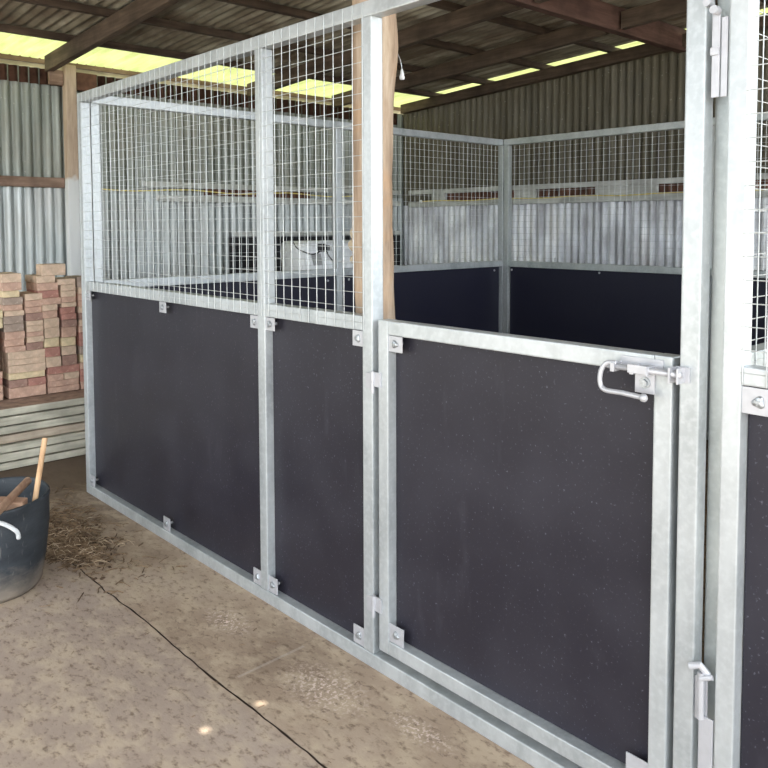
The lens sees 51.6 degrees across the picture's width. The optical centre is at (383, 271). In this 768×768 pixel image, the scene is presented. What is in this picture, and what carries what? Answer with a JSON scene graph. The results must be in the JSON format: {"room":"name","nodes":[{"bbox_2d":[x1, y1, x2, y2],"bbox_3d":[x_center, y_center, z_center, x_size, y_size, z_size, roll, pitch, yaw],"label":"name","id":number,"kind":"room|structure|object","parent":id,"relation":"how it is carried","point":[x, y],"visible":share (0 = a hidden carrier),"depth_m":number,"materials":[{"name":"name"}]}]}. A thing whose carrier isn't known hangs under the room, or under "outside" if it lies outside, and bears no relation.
{"room":"horse stable","nodes":[
{"label":"horse stable","id":0,"kind":"room"},
{"bbox_2d":[0,63,403,291],"bbox_3d":[-2.653,-0.220,6.193,7.820,2.700,0.028,-3,4,-42],"label":"wall","id":1,"kind":"structure","parent":0,"point":[32,219],"depth_m":6.74,"materials":[{"name":"grey metal"}]},
{"bbox_2d":[0,175,64,187],"bbox_3d":[-3.576,-0.639,5.281,2.864,0.077,0.039,-3,4,-42],"label":"wooden rail","id":2,"kind":"object","parent":1,"relation":"attached to","point":[19,181],"depth_m":6.06,"materials":[{"name":"wood"}]},
{"bbox_2d":[0,63,396,124],"bbox_3d":[-2.172,-1.529,6.536,6.300,0.120,0.022,-3,4,-42],"label":"flashing","id":3,"kind":"object","parent":1,"relation":"attached to","point":[12,69],"visible":0.57,"depth_m":6.99,"materials":[{"name":"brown metal"}]},
{"bbox_2d":[139,181,400,194],"bbox_3d":[-0.938,-0.800,7.678,3.000,0.047,0.044,-3,4,-42],"label":"wooden rail","id":4,"kind":"object","parent":1,"relation":"attached to","point":[141,183],"depth_m":7.23,"materials":[{"name":"wood"}]},
{"bbox_2d":[156,189,400,205],"bbox_3d":[-0.882,-0.719,7.734,2.850,0.118,0.044,-3,4,-42],"label":"wooden rail","id":5,"kind":"object","parent":1,"relation":"attached to","point":[186,198],"depth_m":7.34,"materials":[{"name":"wood"}]},
{"bbox_2d":[0,440,707,767],"bbox_3d":[-0.192,1.343,3.452,8.040,0.120,7.560,-3,4,-42],"label":"floor","id":6,"kind":"structure","parent":0,"point":[135,708],"depth_m":2.59,"materials":[{"name":"concrete"}]},
{"bbox_2d":[0,476,49,603],"bbox_3d":[-1.627,1.088,3.183,0.496,0.428,0.639,-1,3,-6],"label":"tub","id":7,"kind":"object","parent":6,"relation":"on","point":[23,529],"depth_m":3.17,"materials":[{"name":"black plastic"}]},
{"bbox_2d":[0,496,27,510],"bbox_3d":[-1.479,0.922,3.151,0.112,0.049,0.053,0,3,0],"label":"wood offcut","id":8,"kind":"object","parent":7,"relation":"in","point":[18,501],"visible":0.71,"depth_m":3.13,"materials":[{"name":"wood"}]},
{"bbox_2d":[32,438,47,500],"bbox_3d":[-1.406,0.823,3.238,0.022,0.277,0.103,1,3,14],"label":"wooden rod","id":9,"kind":"object","parent":7,"relation":"in","point":[44,440],"visible":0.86,"depth_m":3.23,"materials":[{"name":"wood"}]},
{"bbox_2d":[0,446,85,470],"bbox_3d":[-2.657,1.168,5.100,2.430,0.054,0.912,-3,4,-42],"label":"plank","id":10,"kind":"object","parent":6,"relation":"on","point":[33,460],"visible":0.02,"depth_m":4.97,"materials":[{"name":"wood"}]},
{"bbox_2d":[0,438,85,462],"bbox_3d":[-2.656,1.113,5.096,2.430,0.054,0.914,-3,4,-42],"label":"plank","id":11,"kind":"object","parent":10,"relation":"on","point":[30,452],"visible":0.02,"depth_m":4.94,"materials":[{"name":"wood"}]},
{"bbox_2d":[0,430,84,453],"bbox_3d":[-2.654,1.058,5.090,2.430,0.054,0.922,-3,4,-42],"label":"plank","id":12,"kind":"object","parent":11,"relation":"on","point":[36,442],"visible":0.02,"depth_m":4.94,"materials":[{"name":"wood"}]},
{"bbox_2d":[0,421,84,443],"bbox_3d":[-2.657,1.003,5.090,2.430,0.054,0.912,-3,4,-42],"label":"plank","id":13,"kind":"object","parent":12,"relation":"on","point":[77,426],"visible":0.02,"depth_m":4.96,"materials":[{"name":"wood"}]},
{"bbox_2d":[0,413,84,434],"bbox_3d":[-2.657,0.948,5.087,2.430,0.054,0.913,-3,4,-42],"label":"plank","id":14,"kind":"object","parent":13,"relation":"on","point":[26,426],"visible":0.02,"depth_m":4.95,"materials":[{"name":"wood"}]},
{"bbox_2d":[0,404,84,426],"bbox_3d":[-2.657,0.893,5.083,2.430,0.054,0.915,-3,4,-42],"label":"plank","id":15,"kind":"object","parent":14,"relation":"on","point":[76,409],"visible":0.02,"depth_m":4.95,"materials":[{"name":"wood"}]},
{"bbox_2d":[0,388,83,416],"bbox_3d":[-2.660,0.838,5.083,2.430,0.054,0.907,-3,4,-42],"label":"plank","id":16,"kind":"object","parent":15,"relation":"on","point":[46,401],"visible":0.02,"depth_m":5.02,"materials":[{"name":"wood"}]},
{"bbox_2d":[4,384,45,398],"bbox_3d":[-2.331,0.771,5.159,0.228,0.068,0.108,-3,4,-43],"label":"brick","id":17,"kind":"object","parent":16,"relation":"on","point":[19,392],"visible":0.87,"depth_m":5.11,"materials":[{"name":"brick"}]},
{"bbox_2d":[26,376,45,385],"bbox_3d":[-2.325,0.708,5.236,0.111,0.049,0.225,-3,4,-43],"label":"brick","id":18,"kind":"object","parent":17,"relation":"on","point":[33,381],"visible":0.57,"depth_m":5.15,"materials":[{"name":"brick"}]},
{"bbox_2d":[3,370,44,379],"bbox_3d":[-2.335,0.665,5.157,0.228,0.043,0.108,-3,5,-43],"label":"brick","id":19,"kind":"object","parent":18,"relation":"on","point":[23,375],"visible":0.84,"depth_m":5.11,"materials":[{"name":"brick"}]},
{"bbox_2d":[4,362,45,373],"bbox_3d":[-2.330,0.619,5.150,0.228,0.049,0.108,-3,4,-41],"label":"brick","id":20,"kind":"object","parent":19,"relation":"on","point":[34,366],"visible":0.89,"depth_m":5.10,"materials":[{"name":"brick"}]},
{"bbox_2d":[3,356,44,365],"bbox_3d":[-2.334,0.575,5.153,0.228,0.038,0.108,-3,4,-42],"label":"brick","id":21,"kind":"object","parent":20,"relation":"on","point":[35,359],"visible":0.86,"depth_m":5.11,"materials":[{"name":"brick"}]},
{"bbox_2d":[3,349,44,359],"bbox_3d":[-2.332,0.531,5.146,0.228,0.049,0.108,-3,4,-42],"label":"brick","id":22,"kind":"object","parent":21,"relation":"on","point":[39,352],"visible":0.78,"depth_m":5.10,"materials":[{"name":"brick"}]},
{"bbox_2d":[0,345,25,352],"bbox_3d":[-2.420,0.488,5.135,0.121,0.036,0.225,-3,5,-43],"label":"brick","id":23,"kind":"object","parent":22,"relation":"on","point":[9,349],"visible":0.79,"depth_m":5.05,"materials":[{"name":"brick"}]},
{"bbox_2d":[0,339,23,346],"bbox_3d":[-2.429,0.448,5.136,0.121,0.043,0.225,-3,5,-43],"label":"brick","id":24,"kind":"object","parent":23,"relation":"on","point":[15,342],"visible":0.8,"depth_m":5.05,"materials":[{"name":"brick"}]},
{"bbox_2d":[0,331,24,339],"bbox_3d":[-2.420,0.402,5.130,0.121,0.049,0.225,-3,4,-42],"label":"brick","id":25,"kind":"object","parent":24,"relation":"on","point":[16,334],"visible":0.8,"depth_m":5.04,"materials":[{"name":"brick"}]},
{"bbox_2d":[0,323,23,331],"bbox_3d":[-2.427,0.352,5.126,0.121,0.049,0.225,-3,5,-43],"label":"brick","id":26,"kind":"object","parent":25,"relation":"on","point":[18,326],"visible":0.77,"depth_m":5.04,"materials":[{"name":"brick"}]},
{"bbox_2d":[1,315,22,323],"bbox_3d":[-2.430,0.302,5.129,0.121,0.049,0.225,-3,4,-42],"label":"brick","id":27,"kind":"object","parent":26,"relation":"on","point":[9,319],"visible":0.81,"depth_m":5.04,"materials":[{"name":"brick"}]},
{"bbox_2d":[3,310,23,316],"bbox_3d":[-2.421,0.260,5.125,0.121,0.033,0.225,-3,4,-41],"label":"brick","id":28,"kind":"object","parent":27,"relation":"on","point":[15,312],"visible":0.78,"depth_m":5.04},
{"bbox_2d":[0,304,22,310],"bbox_3d":[-2.431,0.225,5.124,0.121,0.036,0.225,-3,4,-41],"label":"brick","id":29,"kind":"object","parent":28,"relation":"on","point":[17,306],"visible":0.8,"depth_m":5.04,"materials":[{"name":"brick"}]},
{"bbox_2d":[0,296,22,304],"bbox_3d":[-2.430,0.183,5.121,0.121,0.046,0.225,-3,4,-42],"label":"brick","id":30,"kind":"object","parent":29,"relation":"on","point":[13,300],"visible":0.82,"depth_m":5.04,"materials":[{"name":"brick"}]},
{"bbox_2d":[0,290,18,297],"bbox_3d":[-2.435,0.138,5.109,0.105,0.043,0.225,-3,4,-42],"label":"brick","id":31,"kind":"object","parent":30,"relation":"on","point":[3,294],"visible":0.82,"depth_m":5.02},
{"bbox_2d":[0,282,21,290],"bbox_3d":[-2.428,0.090,5.108,0.117,0.052,0.225,-3,4,-41],"label":"brick","id":32,"kind":"object","parent":31,"relation":"on","point":[11,286],"visible":0.82,"depth_m":5.02,"materials":[{"name":"brick"}]},
{"bbox_2d":[0,272,20,282],"bbox_3d":[-2.431,0.036,5.104,0.122,0.055,0.225,-3,4,-41],"label":"brick","id":33,"kind":"object","parent":32,"relation":"on","point":[5,277],"visible":1,"depth_m":5.02,"materials":[{"name":"brick"}]},
{"bbox_2d":[46,384,78,393],"bbox_3d":[-2.161,0.776,5.313,0.205,0.040,0.108,-3,4,-42],"label":"brick","id":34,"kind":"object","parent":16,"relation":"on","point":[71,387],"visible":0.68,"depth_m":5.26,"materials":[{"name":"brick"}]},
{"bbox_2d":[46,378,78,387],"bbox_3d":[-2.164,0.735,5.313,0.205,0.040,0.108,-3,5,-43],"label":"brick","id":35,"kind":"object","parent":34,"relation":"on","point":[72,380],"visible":0.63,"depth_m":5.27,"materials":[{"name":"brick"}]},
{"bbox_2d":[45,373,63,381],"bbox_3d":[-2.237,0.693,5.317,0.101,0.043,0.225,-3,4,-42],"label":"brick","id":36,"kind":"object","parent":35,"relation":"on","point":[53,377],"visible":0.57,"depth_m":5.23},
{"bbox_3d":[-2.240,0.771,5.400,0.205,0.040,0.108,-3,4,-42],"label":"brick","id":37,"kind":"object","parent":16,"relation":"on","visible":0},
{"bbox_3d":[-2.238,0.731,5.394,0.205,0.039,0.108,-3,5,-43],"label":"brick","id":38,"kind":"object","parent":37,"relation":"on","visible":0},
{"bbox_2d":[63,371,78,378],"bbox_3d":[-2.162,0.689,5.393,0.101,0.043,0.225,-3,4,-42],"label":"brick","id":39,"kind":"object","parent":38,"relation":"on","point":[68,375],"visible":0.52,"depth_m":5.31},
{"bbox_2d":[45,363,79,374],"bbox_3d":[-2.162,0.647,5.314,0.209,0.049,0.108,-3,5,-43],"label":"brick","id":40,"kind":"object","parent":39,"relation":"on","point":[67,368],"visible":0.64,"depth_m":5.27,"materials":[{"name":"brick"}]},
{"bbox_2d":[45,356,60,367],"bbox_3d":[-2.244,0.588,5.302,0.097,0.068,0.225,-3,4,-42],"label":"brick","id":41,"kind":"object","parent":40,"relation":"on","point":[55,361],"visible":0.57,"depth_m":5.21,"materials":[{"name":"brick"}]},
{"bbox_2d":[43,346,59,356],"bbox_3d":[-2.250,0.524,5.293,0.097,0.061,0.225,-3,5,-43],"label":"brick","id":42,"kind":"object","parent":41,"relation":"on","point":[50,351],"visible":0.57,"depth_m":5.21,"materials":[{"name":"brick"}]},
{"bbox_2d":[43,337,58,347],"bbox_3d":[-2.256,0.461,5.295,0.097,0.061,0.225,-3,5,-43],"label":"brick","id":43,"kind":"object","parent":42,"relation":"on","point":[48,342],"visible":0.59,"depth_m":5.21,"materials":[{"name":"brick"}]},
{"bbox_2d":[43,327,59,337],"bbox_3d":[-2.255,0.396,5.293,0.097,0.068,0.225,-3,5,-43],"label":"brick","id":44,"kind":"object","parent":43,"relation":"on","point":[52,332],"visible":0.59,"depth_m":5.21,"materials":[{"name":"brick"}]},
{"bbox_2d":[43,317,58,327],"bbox_3d":[-2.252,0.331,5.285,0.097,0.061,0.225,-3,4,-42],"label":"brick","id":45,"kind":"object","parent":44,"relation":"on","point":[47,322],"visible":0.59,"depth_m":5.20,"materials":[{"name":"brick"}]},
{"bbox_2d":[42,310,56,318],"bbox_3d":[-2.264,0.276,5.280,0.097,0.049,0.225,-3,5,-43],"label":"brick","id":46,"kind":"object","parent":45,"relation":"on","point":[46,314],"visible":0.59,"depth_m":5.20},
{"bbox_2d":[41,304,57,310],"bbox_3d":[-2.257,0.231,5.273,0.097,0.040,0.225,-3,4,-42],"label":"brick","id":47,"kind":"object","parent":46,"relation":"on","point":[50,307],"visible":0.57,"depth_m":5.19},
{"bbox_2d":[40,297,60,304],"bbox_3d":[-2.253,0.189,5.272,0.132,0.043,0.225,-3,4,-43],"label":"brick","id":48,"kind":"object","parent":47,"relation":"on","point":[56,300],"visible":0.59,"depth_m":5.19,"materials":[{"name":"brick"}]},
{"bbox_2d":[27,289,58,297],"bbox_3d":[-2.265,0.142,5.267,0.132,0.049,0.225,-3,4,-42],"label":"brick","id":49,"kind":"object","parent":48,"relation":"on","point":[47,293],"visible":0.71,"depth_m":5.19,"materials":[{"name":"brick"}]},
{"bbox_2d":[26,282,57,290],"bbox_3d":[-2.265,0.093,5.258,0.132,0.049,0.225,-3,4,-41],"label":"brick","id":50,"kind":"object","parent":49,"relation":"on","point":[29,285],"visible":0.86,"depth_m":5.18,"materials":[{"name":"brick"}]},
{"bbox_2d":[25,274,54,282],"bbox_3d":[-2.277,0.045,5.253,0.117,0.046,0.225,-3,4,-42],"label":"brick","id":51,"kind":"object","parent":50,"relation":"on","point":[33,278],"visible":0.88,"depth_m":5.18,"materials":[{"name":"brick"}]},
{"bbox_2d":[36,263,65,275],"bbox_3d":[-2.196,-0.014,5.233,0.154,0.074,0.108,-3,4,-43],"label":"brick","id":52,"kind":"object","parent":51,"relation":"on","point":[53,268],"visible":1,"depth_m":5.19,"materials":[{"name":"brick"}]},
{"bbox_2d":[60,354,76,365],"bbox_3d":[-2.166,0.584,5.372,0.096,0.068,0.225,-3,4,-42],"label":"brick","id":53,"kind":"object","parent":40,"relation":"on","point":[71,359],"visible":0.59,"depth_m":5.29,"materials":[{"name":"brick"}]},
{"bbox_2d":[59,345,75,354],"bbox_3d":[-2.174,0.520,5.372,0.096,0.058,0.225,-3,4,-42],"label":"brick","id":54,"kind":"object","parent":53,"relation":"on","point":[64,350],"visible":0.59,"depth_m":5.29,"materials":[{"name":"brick"}]},
{"bbox_2d":[59,337,75,345],"bbox_3d":[-2.174,0.461,5.370,0.096,0.058,0.225,-3,4,-42],"label":"brick","id":55,"kind":"object","parent":54,"relation":"on","point":[66,341],"visible":0.57,"depth_m":5.28,"materials":[{"name":"brick"}]},
{"bbox_2d":[59,326,75,337],"bbox_3d":[-2.171,0.398,5.370,0.096,0.068,0.225,-3,4,-42],"label":"brick","id":56,"kind":"object","parent":55,"relation":"on","point":[64,331],"visible":0.59,"depth_m":5.28,"materials":[{"name":"brick"}]},
{"bbox_2d":[59,319,76,326],"bbox_3d":[-2.164,0.339,5.360,0.096,0.049,0.225,-3,4,-43],"label":"brick","id":57,"kind":"object","parent":56,"relation":"on","point":[71,322],"visible":0.57,"depth_m":5.28,"materials":[{"name":"brick"}]},
{"bbox_2d":[57,313,75,319],"bbox_3d":[-2.167,0.294,5.361,0.096,0.040,0.225,-3,4,-41],"label":"brick","id":58,"kind":"object","parent":57,"relation":"on","point":[67,316],"visible":0.6,"depth_m":5.28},
{"bbox_2d":[57,306,74,313],"bbox_3d":[-2.178,0.252,5.358,0.096,0.043,0.225,-3,5,-43],"label":"brick","id":59,"kind":"object","parent":58,"relation":"on","point":[61,310],"visible":0.59,"depth_m":5.27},
{"bbox_2d":[57,302,75,306],"bbox_3d":[-2.163,0.215,5.354,0.096,0.030,0.225,-3,4,-41],"label":"brick","id":60,"kind":"object","parent":59,"relation":"on","point":[66,304],"visible":0.59,"depth_m":5.27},
{"bbox_2d":[61,296,75,302],"bbox_3d":[-2.170,0.181,5.353,0.096,0.036,0.225,-3,4,-43],"label":"brick","id":61,"kind":"object","parent":60,"relation":"on","point":[73,298],"visible":0.57,"depth_m":5.27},
{"bbox_2d":[59,290,75,296],"bbox_3d":[-2.166,0.142,5.347,0.096,0.040,0.225,-3,4,-41],"label":"brick","id":62,"kind":"object","parent":61,"relation":"on","point":[71,293],"visible":0.59,"depth_m":5.26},
{"bbox_2d":[58,284,74,290],"bbox_3d":[-2.169,0.102,5.346,0.096,0.040,0.225,-3,5,-43],"label":"brick","id":63,"kind":"object","parent":62,"relation":"on","point":[69,287],"visible":0.59,"depth_m":5.26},
{"bbox_2d":[55,277,74,284],"bbox_3d":[-2.177,0.063,5.336,0.118,0.038,0.225,-3,4,-43],"label":"brick","id":64,"kind":"object","parent":63,"relation":"on","point":[60,280],"visible":0.71,"depth_m":5.26,"materials":[{"name":"brick"}]},
{"bbox_2d":[62,64,80,275],"bbox_3d":[-2.455,-0.243,6.275,0.085,2.735,0.073,-3,4,-42],"label":"timber post","id":65,"kind":"object","parent":6,"relation":"on","point":[69,71],"visible":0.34,"depth_m":6.21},
{"bbox_2d":[48,70,62,85],"bbox_3d":[-2.544,-1.503,6.148,0.105,0.115,0.038,-3,4,-42],"label":"wood block","id":66,"kind":"object","parent":65,"relation":"attached to","point":[56,77],"visible":0.94,"depth_m":6.13,"materials":[{"name":"wood"}]},
{"bbox_2d":[44,0,180,71],"bbox_3d":[-1.534,-1.627,4.964,0.055,0.302,3.140,-3,4,-42],"label":"rafter","id":67,"kind":"object","parent":66,"relation":"on","point":[136,12],"visible":1,"depth_m":5.28,"materials":[{"name":"wood"}]},
{"bbox_2d":[0,23,441,96],"bbox_3d":[-2.112,-1.698,5.903,8.350,0.048,0.050,-3,4,-42],"label":"roof purlin","id":68,"kind":"structure","parent":67,"relation":"on","point":[5,28],"depth_m":6.13,"materials":[{"name":"wood"}]},
{"bbox_2d":[426,0,620,52],"bbox_3d":[-0.697,-1.735,4.346,8.350,0.048,0.050,-3,4,-42],"label":"roof purlin","id":69,"kind":"structure","parent":67,"relation":"on","point":[442,4],"depth_m":5.89,"materials":[{"name":"wood"}]},
{"bbox_2d":[76,72,96,91],"bbox_3d":[-2.367,-1.500,6.303,0.165,0.140,0.048,-3,4,-42],"label":"wood block","id":70,"kind":"object","parent":65,"relation":"attached to","point":[84,81],"visible":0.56,"depth_m":6.28,"materials":[{"name":"brown wood"}]},
{"bbox_2d":[11,478,434,766],"bbox_3d":[-1.161,1.309,2.899,1.246,0.016,3.818,-3,4,-41],"label":"litter","id":71,"kind":"object","parent":6,"relation":"on","point":[62,538],"visible":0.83,"depth_m":3.68,"materials":[{"name":"plant"}]},
{"bbox_2d":[46,517,133,579],"bbox_3d":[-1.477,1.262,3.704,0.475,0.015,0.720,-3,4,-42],"label":"straw","id":72,"kind":"object","parent":71,"relation":"on","point":[100,542],"visible":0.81,"depth_m":3.67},
{"bbox_2d":[90,96,503,332],"bbox_3d":[-0.293,0.058,5.589,3.559,2.200,0.053,-3,4,-42],"label":"wall","id":73,"kind":"structure","parent":6,"relation":"on","point":[468,295],"depth_m":5.53,"materials":[{"name":"metal"}]},
{"bbox_2d":[229,231,399,273],"bbox_3d":[-0.615,0.310,7.971,2.120,1.425,0.040,-3,4,-42],"label":"board","id":74,"kind":"object","parent":6,"relation":"on","point":[233,248],"visible":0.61,"depth_m":7.53,"materials":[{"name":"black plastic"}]},
{"bbox_2d":[281,240,352,270],"bbox_3d":[-0.418,0.431,6.347,1.004,1.369,0.390,-3,4,-42],"label":"cabinet","id":75,"kind":"object","parent":6,"relation":"on","point":[311,254],"visible":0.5,"depth_m":6.07,"materials":[{"name":"metal"}]},
{"bbox_2d":[348,0,397,318],"bbox_3d":[-0.041,-0.164,2.868,0.184,2.955,0.162,1,4,19],"label":"log post","id":76,"kind":"object","parent":6,"relation":"on","point":[389,23],"visible":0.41,"depth_m":2.82,"materials":[{"name":"wood"}]},
{"bbox_2d":[77,0,728,767],"bbox_3d":[-0.460,0.204,3.060,0.090,2.200,3.566,-3,4,-42],"label":"barrier","id":77,"kind":"object","parent":6,"relation":"on","point":[242,434],"visible":1,"depth_m":3.00,"materials":[{"name":"metal"}]},
{"bbox_2d":[370,319,682,767],"bbox_3d":[0.325,0.724,2.221,0.098,1.098,1.074,-3,4,-42],"label":"gate","id":78,"kind":"object","parent":77,"relation":"attached to","point":[528,485],"visible":1,"depth_m":2.17,"materials":[{"name":"rubber"}]},
{"bbox_2d":[503,113,767,439],"bbox_3d":[2.211,0.058,5.458,0.054,2.200,3.504,-3,4,-42],"label":"wall","id":79,"kind":"structure","parent":6,"relation":"on","point":[637,307],"depth_m":6.06,"materials":[{"name":"metal"}]},
{"bbox_2d":[704,0,767,767],"bbox_3d":[2.056,0.202,2.974,3.507,2.200,0.054,-3,4,-42],"label":"wall","id":80,"kind":"structure","parent":6,"relation":"on","point":[721,105],"depth_m":1.81,"materials":[{"name":"metal"}]},
{"bbox_2d":[714,0,767,767],"bbox_3d":[1.356,0.312,1.098,0.056,2.200,1.783,-3,4,-42],"label":"barrier","id":81,"kind":"object","parent":6,"relation":"on","point":[741,685],"visible":1,"depth_m":1.73,"materials":[{"name":"metal"}]},
{"bbox_2d":[0,0,767,106],"bbox_3d":[-0.066,-1.787,3.599,8.480,0.490,8.060,-3,4,-42],"label":"ceiling","id":82,"kind":"structure","parent":0,"point":[486,35],"depth_m":6.08,"materials":[{"name":"metal"}]},
{"bbox_2d":[0,53,400,110],"bbox_3d":[-2.650,-1.691,6.457,8.300,0.036,0.027,-3,4,-42],"label":"rail","id":83,"kind":"object","parent":82,"relation":"attached to","point":[2,56],"visible":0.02,"depth_m":6.88,"materials":[{"name":"wood"}]},
{"bbox_2d":[0,59,400,113],"bbox_3d":[-2.673,-1.678,6.483,8.300,0.067,0.040,-3,4,-42],"label":"batten","id":84,"kind":"object","parent":82,"relation":"attached to","point":[10,62],"visible":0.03,"depth_m":7.16,"materials":[{"name":"wood"}]},
{"bbox_2d":[247,0,523,96],"bbox_3d":[-0.190,-1.702,6.188,0.055,0.302,3.140,-3,4,-42],"label":"rafter","id":85,"kind":"object","parent":82,"relation":"attached to","point":[485,10],"visible":0.61,"depth_m":5.64,"materials":[{"name":"wood"}]},
{"bbox_2d":[332,24,609,107],"bbox_3d":[0.549,-1.742,6.861,0.055,0.302,3.140,-3,4,-42],"label":"rafter","id":86,"kind":"object","parent":82,"relation":"attached to","point":[577,33],"visible":0.71,"depth_m":6.44,"materials":[{"name":"wood"}]},
{"bbox_2d":[499,0,685,52],"bbox_3d":[-0.497,-1.667,3.693,7.760,0.173,0.070,-3,4,-42],"label":"ceiling beam","id":87,"kind":"structure","parent":82,"relation":"attached to","point":[596,14],"depth_m":5.51,"materials":[{"name":"wood"}]},
{"bbox_2d":[621,0,717,29],"bbox_3d":[3.113,-1.809,4.042,0.055,0.365,4.230,-3,4,-42],"label":"rafter","id":88,"kind":"object","parent":82,"relation":"attached to","point":[659,10],"visible":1,"depth_m":5.41,"materials":[{"name":"wood"}]},
{"bbox_2d":[403,29,767,269],"bbox_3d":[2.749,-0.480,6.032,0.027,3.205,7.550,-3,4,-42],"label":"wall","id":89,"kind":"structure","parent":0,"point":[651,89],"depth_m":7.13,"materials":[{"name":"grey metal"}]},
{"bbox_2d":[401,13,767,113],"bbox_3d":[2.719,-1.827,5.870,0.075,0.527,7.460,-3,4,-42],"label":"wall plate","id":90,"kind":"object","parent":89,"relation":"attached to","point":[643,50],"visible":0.8,"depth_m":7.21,"materials":[{"name":"wood"}]},
{"bbox_2d":[12,0,493,84],"bbox_3d":[-1.641,-1.711,5.384,8.350,0.048,0.051,-3,4,-42],"label":"roof purlin","id":91,"kind":"structure","parent":90,"relation":"on","point":[59,4],"depth_m":5.62,"materials":[{"name":"wood"}]},
{"bbox_2d":[216,0,553,69],"bbox_3d":[-1.169,-1.723,4.865,8.350,0.048,0.051,-3,4,-42],"label":"roof purlin","id":92,"kind":"structure","parent":90,"relation":"on","point":[256,4],"depth_m":5.46,"materials":[{"name":"wood"}]},
{"bbox_2d":[408,179,767,206],"bbox_3d":[2.031,-0.664,6.756,0.044,0.133,5.200,-3,4,-42],"label":"wooden rail","id":93,"kind":"object","parent":89,"relation":"attached to","point":[668,196],"depth_m":7.16,"materials":[{"name":"wood"}]},
{"bbox_2d":[515,189,537,197],"bbox_3d":[1.342,-0.734,7.512,0.039,0.079,0.250,-3,4,-42],"label":"plank","id":94,"kind":"object","parent":93,"relation":"on","point":[533,193],"visible":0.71,"depth_m":7.47,"materials":[{"name":"wood"}]},
{"bbox_2d":[420,189,758,202],"bbox_3d":[1.607,-0.673,7.133,0.052,0.036,3.618,-3,4,-42],"label":"cord","id":95,"kind":"object","parent":93,"relation":"attached to","point":[421,201],"visible":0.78,"depth_m":7.18,"materials":[{"name":"yellow plastic"}]},
{"bbox_2d":[595,184,658,194],"bbox_3d":[2.053,-0.691,6.734,0.039,0.079,0.580,-3,4,-42],"label":"plank","id":96,"kind":"object","parent":93,"relation":"on","point":[625,189],"visible":0.8,"depth_m":6.70,"materials":[{"name":"wood"}]},
{"bbox_2d":[408,173,767,194],"bbox_3d":[2.030,-0.755,6.750,0.044,0.045,5.200,-3,4,-42],"label":"wooden rail","id":97,"kind":"object","parent":89,"relation":"attached to","point":[765,175],"depth_m":7.10,"materials":[{"name":"wood"}]},
{"bbox_3d":[-2.332,0.217,6.410,0.021,1.800,0.022,-3,4,-42],"label":"pipe","id":98,"kind":"object","parent":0,"visible":0},
{"bbox_2d":[101,188,351,196],"bbox_3d":[-1.120,-0.734,7.459,3.231,0.034,0.009,-3,4,-42],"label":"cord","id":99,"kind":"object","parent":98,"relation":"attached to","point":[101,188],"visible":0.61,"depth_m":7.07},
{"bbox_3d":[-2.407,0.766,5.245,0.228,0.068,0.108,-3,4,-41],"label":"brick","id":100,"kind":"object","parent":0,"visible":0},
{"bbox_2d":[2,378,26,387],"bbox_3d":[-2.412,0.712,5.164,0.109,0.049,0.225,-3,4,-41],"label":"brick","id":101,"kind":"object","parent":100,"relation":"on","point":[20,382],"visible":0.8,"depth_m":5.08,"materials":[{"name":"brick"}]},
{"bbox_3d":[-2.407,0.661,5.236,0.228,0.043,0.108,-3,4,-43],"label":"brick","id":102,"kind":"object","parent":101,"relation":"on","visible":0},
{"bbox_3d":[-2.415,0.614,5.242,0.228,0.049,0.108,-3,4,-42],"label":"brick","id":103,"kind":"object","parent":102,"relation":"on","visible":0},
{"bbox_3d":[-2.412,0.570,5.238,0.228,0.038,0.108,-3,4,-41],"label":"brick","id":104,"kind":"object","parent":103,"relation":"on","visible":0},
{"bbox_3d":[-2.408,0.526,5.230,0.228,0.049,0.108,-3,4,-42],"label":"brick","id":105,"kind":"object","parent":104,"relation":"on","visible":0},
{"bbox_2d":[24,341,42,349],"bbox_3d":[-2.335,0.477,5.224,0.105,0.049,0.225,-3,4,-42],"label":"brick","id":106,"kind":"object","parent":105,"relation":"on","point":[34,345],"visible":0.57,"depth_m":5.14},
{"bbox_2d":[24,336,43,342],"bbox_3d":[-2.327,0.434,5.219,0.105,0.036,0.225,-3,4,-42],"label":"brick","id":107,"kind":"object","parent":106,"relation":"on","point":[34,338],"visible":0.59,"depth_m":5.13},
{"bbox_2d":[25,331,42,336],"bbox_3d":[-2.333,0.399,5.221,0.105,0.030,0.225,-3,4,-42],"label":"brick","id":108,"kind":"object","parent":107,"relation":"on","point":[37,333],"visible":0.53,"depth_m":5.13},
{"bbox_2d":[24,325,43,331],"bbox_3d":[-2.329,0.364,5.216,0.105,0.040,0.225,-3,4,-41],"label":"brick","id":109,"kind":"object","parent":108,"relation":"on","point":[34,328],"visible":0.6,"depth_m":5.13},
{"bbox_2d":[23,320,42,325],"bbox_3d":[-2.332,0.328,5.218,0.105,0.030,0.225,-3,4,-42],"label":"brick","id":110,"kind":"object","parent":109,"relation":"on","point":[37,322],"visible":0.6,"depth_m":5.13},
{"bbox_2d":[23,312,42,320],"bbox_3d":[-2.333,0.288,5.213,0.105,0.049,0.225,-3,4,-42],"label":"brick","id":111,"kind":"object","parent":110,"relation":"on","point":[28,316],"visible":0.61,"depth_m":5.13,"materials":[{"name":"brick"}]},
{"bbox_2d":[23,306,41,313],"bbox_3d":[-2.340,0.243,5.208,0.105,0.040,0.225,-3,4,-42],"label":"brick","id":112,"kind":"object","parent":111,"relation":"on","point":[38,309],"visible":0.57,"depth_m":5.12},
{"bbox_2d":[22,300,41,306],"bbox_3d":[-2.334,0.201,5.203,0.105,0.043,0.225,-3,4,-42],"label":"brick","id":113,"kind":"object","parent":112,"relation":"on","point":[30,303],"visible":0.6,"depth_m":5.11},
{"bbox_2d":[19,291,41,300],"bbox_3d":[-2.330,0.158,5.198,0.105,0.043,0.225,-3,4,-42],"label":"brick","id":114,"kind":"object","parent":113,"relation":"on","point":[26,295],"visible":0.68,"depth_m":5.12,"materials":[{"name":"brick"}]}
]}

